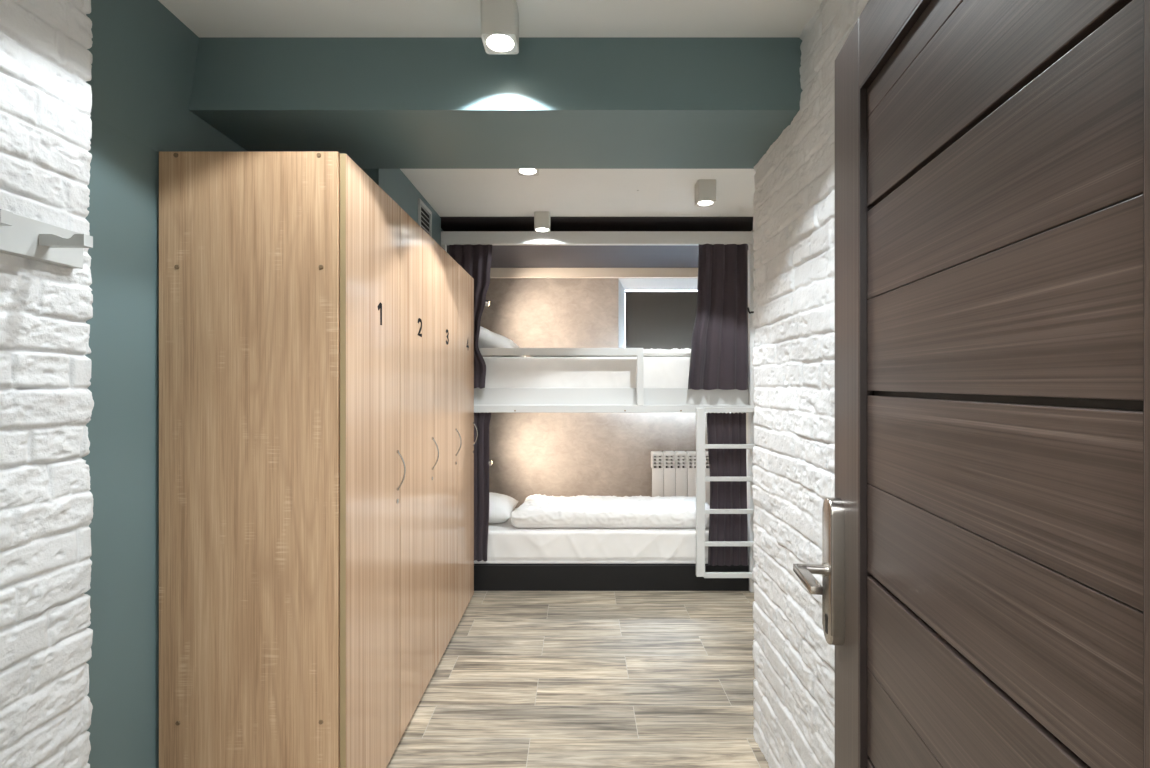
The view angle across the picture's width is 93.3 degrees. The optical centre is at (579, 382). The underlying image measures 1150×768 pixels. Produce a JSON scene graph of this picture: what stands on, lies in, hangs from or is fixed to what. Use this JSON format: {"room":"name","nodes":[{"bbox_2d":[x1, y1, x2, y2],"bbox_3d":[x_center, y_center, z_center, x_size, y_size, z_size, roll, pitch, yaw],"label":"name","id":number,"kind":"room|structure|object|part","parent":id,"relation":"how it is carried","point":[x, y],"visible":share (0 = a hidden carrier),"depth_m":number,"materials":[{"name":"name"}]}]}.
{"room":"dormitory","nodes":[
{"label":"dormitory","id":0,"kind":"room"},
{"bbox_2d":[0,0,93,767],"bbox_3d":[-1.171,0.155,0.743,0.157,2.450,0.987,0,0,0],"label":"brick wall","id":1,"kind":"structure","parent":0,"point":[46,402],"depth_m":1.12,"materials":[{"name":"white brick"}]},
{"bbox_2d":[0,209,92,268],"bbox_3d":[-1.045,-0.284,0.849,0.118,0.075,0.657,0,0,0],"label":"rail","id":2,"kind":"object","parent":1,"relation":"attached to","point":[20,236],"visible":1,"depth_m":1.08,"materials":[{"name":"paint"}]},
{"bbox_2d":[82,116,158,767],"bbox_3d":[-1.318,0.352,2.283,0.164,2.056,2.465,0,0,0],"label":"wall","id":3,"kind":"structure","parent":0,"point":[122,460],"depth_m":1.48,"materials":[{"name":"teal paint"}]},
{"bbox_2d":[86,0,247,151],"bbox_3d":[-1.290,-0.873,2.283,0.220,0.394,2.465,0,0,0],"label":"wall","id":4,"kind":"structure","parent":0,"point":[144,56],"depth_m":1.52,"materials":[{"name":"teal paint"}]},
{"bbox_2d":[362,169,440,245],"bbox_3d":[-1.070,-0.876,2.975,0.340,0.388,1.090,0,0,0],"label":"wall","id":5,"kind":"structure","parent":0,"point":[394,182],"depth_m":2.77,"materials":[{"name":"teal paint"}]},
{"bbox_2d":[418,199,431,236],"bbox_3d":[-0.893,-0.910,3.140,0.015,0.230,0.240,0,0,0],"label":"air vent","id":6,"kind":"object","parent":5,"relation":"in","point":[424,214],"visible":0.57,"depth_m":3.14,"materials":[{"name":"paint"}]},
{"bbox_2d":[158,0,822,230],"bbox_3d":[0.025,-1.118,1.650,2.850,0.104,6.500,0,0,0],"label":"ceiling","id":7,"kind":"structure","parent":0,"point":[450,192],"depth_m":1.67,"materials":[{"name":"paint"}]},
{"bbox_2d":[189,37,802,168],"bbox_3d":[-0.270,-0.958,1.913,1.940,0.225,0.461,0,0,0],"label":"beam","id":8,"kind":"structure","parent":7,"relation":"attached to","point":[380,102],"depth_m":1.68,"materials":[{"name":"teal paint"}]},
{"bbox_2d":[481,0,518,53],"bbox_3d":[-0.226,-1.016,1.545,0.098,0.107,0.098,0,0,0],"label":"spot lamp","id":9,"kind":"object","parent":7,"relation":"attached to","point":[499,18],"visible":1,"depth_m":1.50,"materials":[{"name":"metal"}]},
{"bbox_3d":[-0.226,-0.994,1.545,0.068,0.006,0.068,0,0,0],"label":"bulb","id":10,"kind":"part","parent":9,"relation":"part of","materials":[{"name":"white glass"}]},
{"bbox_2d":[516,169,538,175],"bbox_3d":[-0.236,-1.014,2.465,0.098,0.112,0.098,0,0,0],"label":"spot lamp","id":11,"kind":"object","parent":7,"relation":"attached to","point":[521,172],"visible":0.28,"depth_m":2.50,"materials":[{"name":"paint"}]},
{"bbox_2d":[534,211,549,231],"bbox_3d":[-0.236,-1.018,3.440,0.098,0.104,0.098,0,0,0],"label":"spot lamp","id":12,"kind":"object","parent":7,"relation":"attached to","point":[541,218],"visible":1,"depth_m":3.39,"materials":[{"name":"metal"}]},
{"bbox_2d":[695,179,715,206],"bbox_3d":[0.672,-1.014,2.905,0.098,0.112,0.098,0,0,0],"label":"spot lamp","id":13,"kind":"object","parent":7,"relation":"attached to","point":[705,189],"visible":1,"depth_m":2.86,"materials":[{"name":"metal"}]},
{"bbox_2d":[386,591,768,767],"bbox_3d":[0.025,1.430,1.650,2.850,0.100,6.500,0,0,0],"label":"floor","id":14,"kind":"structure","parent":0,"point":[523,679],"depth_m":2.46,"materials":[{"name":"brown wood"}]},
{"bbox_2d":[159,152,477,767],"bbox_3d":[-0.937,0.353,2.540,0.575,2.053,1.926,0,0,0],"label":"tall cabinet","id":15,"kind":"object","parent":14,"relation":"on","point":[316,342],"visible":1,"depth_m":1.58,"materials":[{"name":"brown wood"}]},
{"bbox_3d":[-0.964,0.353,1.589,0.522,2.053,0.018,0,0,0],"label":"panel","id":16,"kind":"part","parent":15,"relation":"part of","materials":[{"name":"brown wood"}]},
{"bbox_3d":[-0.691,0.344,1.823,0.018,2.027,0.475,0,0,0],"label":"door","id":17,"kind":"part","parent":15,"relation":"part of","materials":[{"name":"brown wood"}]},
{"bbox_3d":[-0.666,0.327,2.027,0.033,0.151,0.011,0,0,0],"label":"handle","id":18,"kind":"part","parent":15,"relation":"part of","materials":[{"name":"silver metal"}]},
{"bbox_3d":[-0.691,0.344,2.303,0.018,2.027,0.475,0,0,0],"label":"door","id":19,"kind":"part","parent":15,"relation":"part of","materials":[{"name":"brown wood"}]},
{"bbox_3d":[-0.666,0.327,2.507,0.033,0.151,0.011,0,0,0],"label":"handle","id":20,"kind":"part","parent":15,"relation":"part of","materials":[{"name":"silver metal"}]},
{"bbox_3d":[-0.691,0.344,2.783,0.018,2.027,0.475,0,0,0],"label":"door","id":21,"kind":"part","parent":15,"relation":"part of","materials":[{"name":"brown wood"}]},
{"bbox_3d":[-0.666,0.327,2.985,0.033,0.151,0.011,0,0,0],"label":"handle","id":22,"kind":"part","parent":15,"relation":"part of","materials":[{"name":"silver metal"}]},
{"bbox_3d":[-0.691,0.344,3.263,0.018,2.027,0.475,0,0,0],"label":"door","id":23,"kind":"part","parent":15,"relation":"part of","materials":[{"name":"brown wood"}]},
{"bbox_2d":[441,231,755,591],"bbox_3d":[0.120,0.194,3.957,2.130,2.372,0.857,0,0,0],"label":"bunk bed","id":24,"kind":"object","parent":14,"relation":"on","point":[515,254],"visible":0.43,"depth_m":3.60,"materials":[{"name":"white paint"}]},
{"bbox_3d":[-0.910,0.230,3.595,0.050,2.300,0.046,0,0,0],"label":"post","id":25,"kind":"part","parent":24,"relation":"part of","materials":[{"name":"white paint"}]},
{"bbox_2d":[449,244,491,388],"bbox_3d":[-0.718,-0.435,3.551,0.284,0.948,0.077,0,0,0],"label":"curtain","id":26,"kind":"object","parent":24,"relation":"hanging from","point":[475,260],"visible":0.44,"depth_m":3.56,"materials":[{"name":"grey fabric"}]},
{"bbox_2d":[474,413,490,561],"bbox_3d":[-0.712,0.688,3.582,0.257,0.983,0.024,0,0,0],"label":"curtain","id":27,"kind":"object","parent":24,"relation":"hanging from","point":[481,420],"visible":0.39,"depth_m":3.58,"materials":[{"name":"grey fabric"}]},
{"bbox_3d":[-0.243,-0.038,3.572,1.323,0.380,0.024,0,0,0],"label":"guard rail","id":28,"kind":"part","parent":24,"relation":"part of","materials":[{"name":"white paint"}]},
{"bbox_2d":[483,357,690,387],"bbox_3d":[0.113,-0.023,3.987,1.980,0.305,0.697,0,0,0],"label":"mattress","id":29,"kind":"object","parent":24,"relation":"on","point":[501,372],"visible":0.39,"depth_m":3.65,"materials":[{"name":"white fabric"}]},
{"bbox_2d":[478,326,525,356],"bbox_3d":[-0.650,-0.304,3.995,0.480,0.246,0.540,0,0,0],"label":"pillow","id":30,"kind":"object","parent":29,"relation":"on","point":[487,338],"visible":0.45,"depth_m":3.76,"materials":[{"name":"white fabric"}]},
{"bbox_2d":[530,348,690,356],"bbox_3d":[0.349,-0.212,3.956,1.430,0.064,0.558,0,0,0],"label":"duvet","id":31,"kind":"object","parent":29,"relation":"on","point":[686,352],"visible":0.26,"depth_m":3.70,"materials":[{"name":"white fabric"}]},
{"bbox_2d":[474,508,708,563],"bbox_3d":[0.113,1.105,3.977,1.984,0.219,0.719,0,0,0],"label":"mattress","id":32,"kind":"object","parent":24,"relation":"on","point":[507,543],"visible":0.38,"depth_m":3.63,"materials":[{"name":"white fabric"}]},
{"bbox_2d":[489,492,517,522],"bbox_3d":[-0.682,0.903,3.985,0.409,0.174,0.520,0,0,0],"label":"pillow","id":33,"kind":"object","parent":32,"relation":"on","point":[501,506],"visible":0.47,"depth_m":3.81,"materials":[{"name":"white fabric"}]},
{"bbox_2d":[511,494,709,527],"bbox_3d":[0.236,0.915,3.916,1.421,0.151,0.531,0,0,0],"label":"duvet","id":34,"kind":"object","parent":32,"relation":"on","point":[537,511],"visible":0.91,"depth_m":3.69,"materials":[{"name":"white fabric"}]},
{"bbox_3d":[0.119,-0.881,4.360,2.008,0.078,0.030,0,0,0],"label":"rail","id":35,"kind":"part","parent":24,"relation":"part of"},
{"bbox_3d":[0.112,-0.951,3.579,2.113,0.082,0.042,0,0,0],"label":"rail","id":36,"kind":"part","parent":24,"relation":"part of","materials":[{"name":"white paint"}]},
{"bbox_3d":[0.116,1.297,3.609,2.012,0.166,0.018,0,0,0],"label":"board","id":37,"kind":"part","parent":24,"relation":"part of","materials":[{"name":"black wood"}]},
{"bbox_3d":[0.117,0.172,3.583,2.103,0.049,0.041,0,0,0],"label":"rail","id":38,"kind":"part","parent":24,"relation":"part of","materials":[{"name":"white paint"}]},
{"bbox_2d":[688,244,747,389],"bbox_3d":[0.904,-0.430,3.553,0.400,0.959,0.057,0,0,0],"label":"curtain","id":39,"kind":"object","parent":24,"relation":"hanging from","point":[719,343],"visible":1,"depth_m":3.56,"materials":[{"name":"grey fabric"}]},
{"bbox_2d":[706,413,747,565],"bbox_3d":[0.970,0.702,3.580,0.269,1.012,0.023,0,0,0],"label":"curtain","id":40,"kind":"object","parent":24,"relation":"hanging from","point":[722,428],"visible":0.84,"depth_m":3.58,"materials":[{"name":"grey fabric"}]},
{"bbox_3d":[1.145,0.230,3.595,0.045,2.300,0.046,0,0,0],"label":"post","id":41,"kind":"part","parent":24,"relation":"part of","materials":[{"name":"white paint"}]},
{"bbox_2d":[480,278,707,507],"bbox_3d":[0.025,0.155,4.650,2.850,2.450,0.200,0,0,0],"label":"wall","id":42,"kind":"structure","parent":0,"point":[549,454],"depth_m":4.55,"materials":[{"name":"paint"}]},
{"bbox_2d":[618,278,697,347],"bbox_3d":[0.728,-0.387,4.630,0.805,0.973,0.161,0,0,0],"label":"window","id":43,"kind":"structure","parent":42,"relation":"in","point":[624,284],"depth_m":4.58,"materials":[{"name":"white paint"}]},
{"bbox_2d":[625,291,696,349],"bbox_3d":[0.735,-0.413,4.623,0.701,0.746,0.024,0,0,0],"label":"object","id":44,"kind":"structure","parent":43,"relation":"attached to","point":[653,319],"depth_m":4.62,"materials":[{"name":"fabric"}]},
{"bbox_2d":[651,451,709,505],"bbox_3d":[0.877,0.850,4.486,0.577,0.570,0.135,0,0,0],"label":"radiator","id":45,"kind":"object","parent":42,"relation":"attached to","point":[673,472],"visible":0.45,"depth_m":4.42,"materials":[{"name":"metal"}]},
{"bbox_2d":[746,230,753,526],"bbox_3d":[1.327,0.155,3.425,0.245,2.450,2.650,0,0,0],"label":"wall","id":46,"kind":"structure","parent":0,"point":[752,230],"depth_m":3.90,"materials":[{"name":"white paint"}]},
{"bbox_2d":[752,0,867,767],"bbox_3d":[0.987,0.155,1.201,0.627,2.450,1.902,0,0,0],"label":"brick wall","id":47,"kind":"structure","parent":0,"point":[793,353],"depth_m":1.71,"materials":[{"name":"white brick"}]},
{"bbox_3d":[0.025,0.155,0.175,2.850,2.450,0.150,0,0,0],"label":"wall","id":48,"kind":"structure","parent":0,"visible":0},
{"bbox_2d":[793,0,1149,767],"bbox_3d":[0.416,0.376,0.650,0.122,1.992,0.803,0,0,8],"label":"door","id":49,"kind":"structure","parent":48,"relation":"in","point":[984,568],"depth_m":0.57,"materials":[{"name":"brown wood"}]},
{"bbox_3d":[0.428,0.350,0.973,0.060,0.025,0.120,0,0,8],"label":"lever","id":50,"kind":"part","parent":49,"relation":"part of","materials":[{"name":"metal"}]},
{"bbox_3d":[0.474,0.351,1.015,0.024,0.273,0.052,0,0,8],"label":"handle plate","id":51,"kind":"part","parent":49,"relation":"part of","materials":[{"name":"metal"}]},
{"bbox_3d":[0.454,0.709,0.650,0.012,0.151,0.533,0,0,8],"label":"panel","id":52,"kind":"part","parent":49,"relation":"part of","materials":[{"name":"brown wood"}]},
{"bbox_3d":[0.457,-0.560,0.651,0.040,0.120,0.539,0,0,8],"label":"rail","id":53,"kind":"part","parent":49,"relation":"part of","materials":[{"name":"brown wood"}]},
{"bbox_3d":[0.454,0.552,0.650,0.012,0.146,0.533,0,0,8],"label":"panel","id":54,"kind":"part","parent":49,"relation":"part of","materials":[{"name":"brown wood"}]},
{"bbox_3d":[0.454,-0.470,0.650,0.012,0.049,0.533,0,0,8],"label":"panel","id":55,"kind":"part","parent":49,"relation":"part of","materials":[{"name":"brown wood"}]},
{"bbox_3d":[0.454,0.402,0.650,0.012,0.152,0.533,0,0,8],"label":"panel","id":56,"kind":"part","parent":49,"relation":"part of","materials":[{"name":"brown wood"}]},
{"bbox_3d":[0.454,-0.370,0.650,0.012,0.148,0.533,0,0,8],"label":"panel","id":57,"kind":"part","parent":49,"relation":"part of","materials":[{"name":"brown wood"}]},
{"bbox_3d":[0.454,-0.214,0.650,0.012,0.147,0.533,0,0,8],"label":"panel","id":58,"kind":"part","parent":49,"relation":"part of","materials":[{"name":"brown wood"}]},
{"bbox_3d":[0.454,-0.063,0.650,0.012,0.152,0.533,0,0,8],"label":"panel","id":59,"kind":"part","parent":49,"relation":"part of","materials":[{"name":"brown wood"}]},
{"bbox_3d":[0.454,0.095,0.650,0.012,0.147,0.533,0,0,8],"label":"panel","id":60,"kind":"part","parent":49,"relation":"part of","materials":[{"name":"brown wood"}]},
{"bbox_3d":[0.454,0.244,0.650,0.012,0.147,0.533,0,0,8],"label":"panel","id":61,"kind":"part","parent":49,"relation":"part of","materials":[{"name":"brown wood"}]}
]}

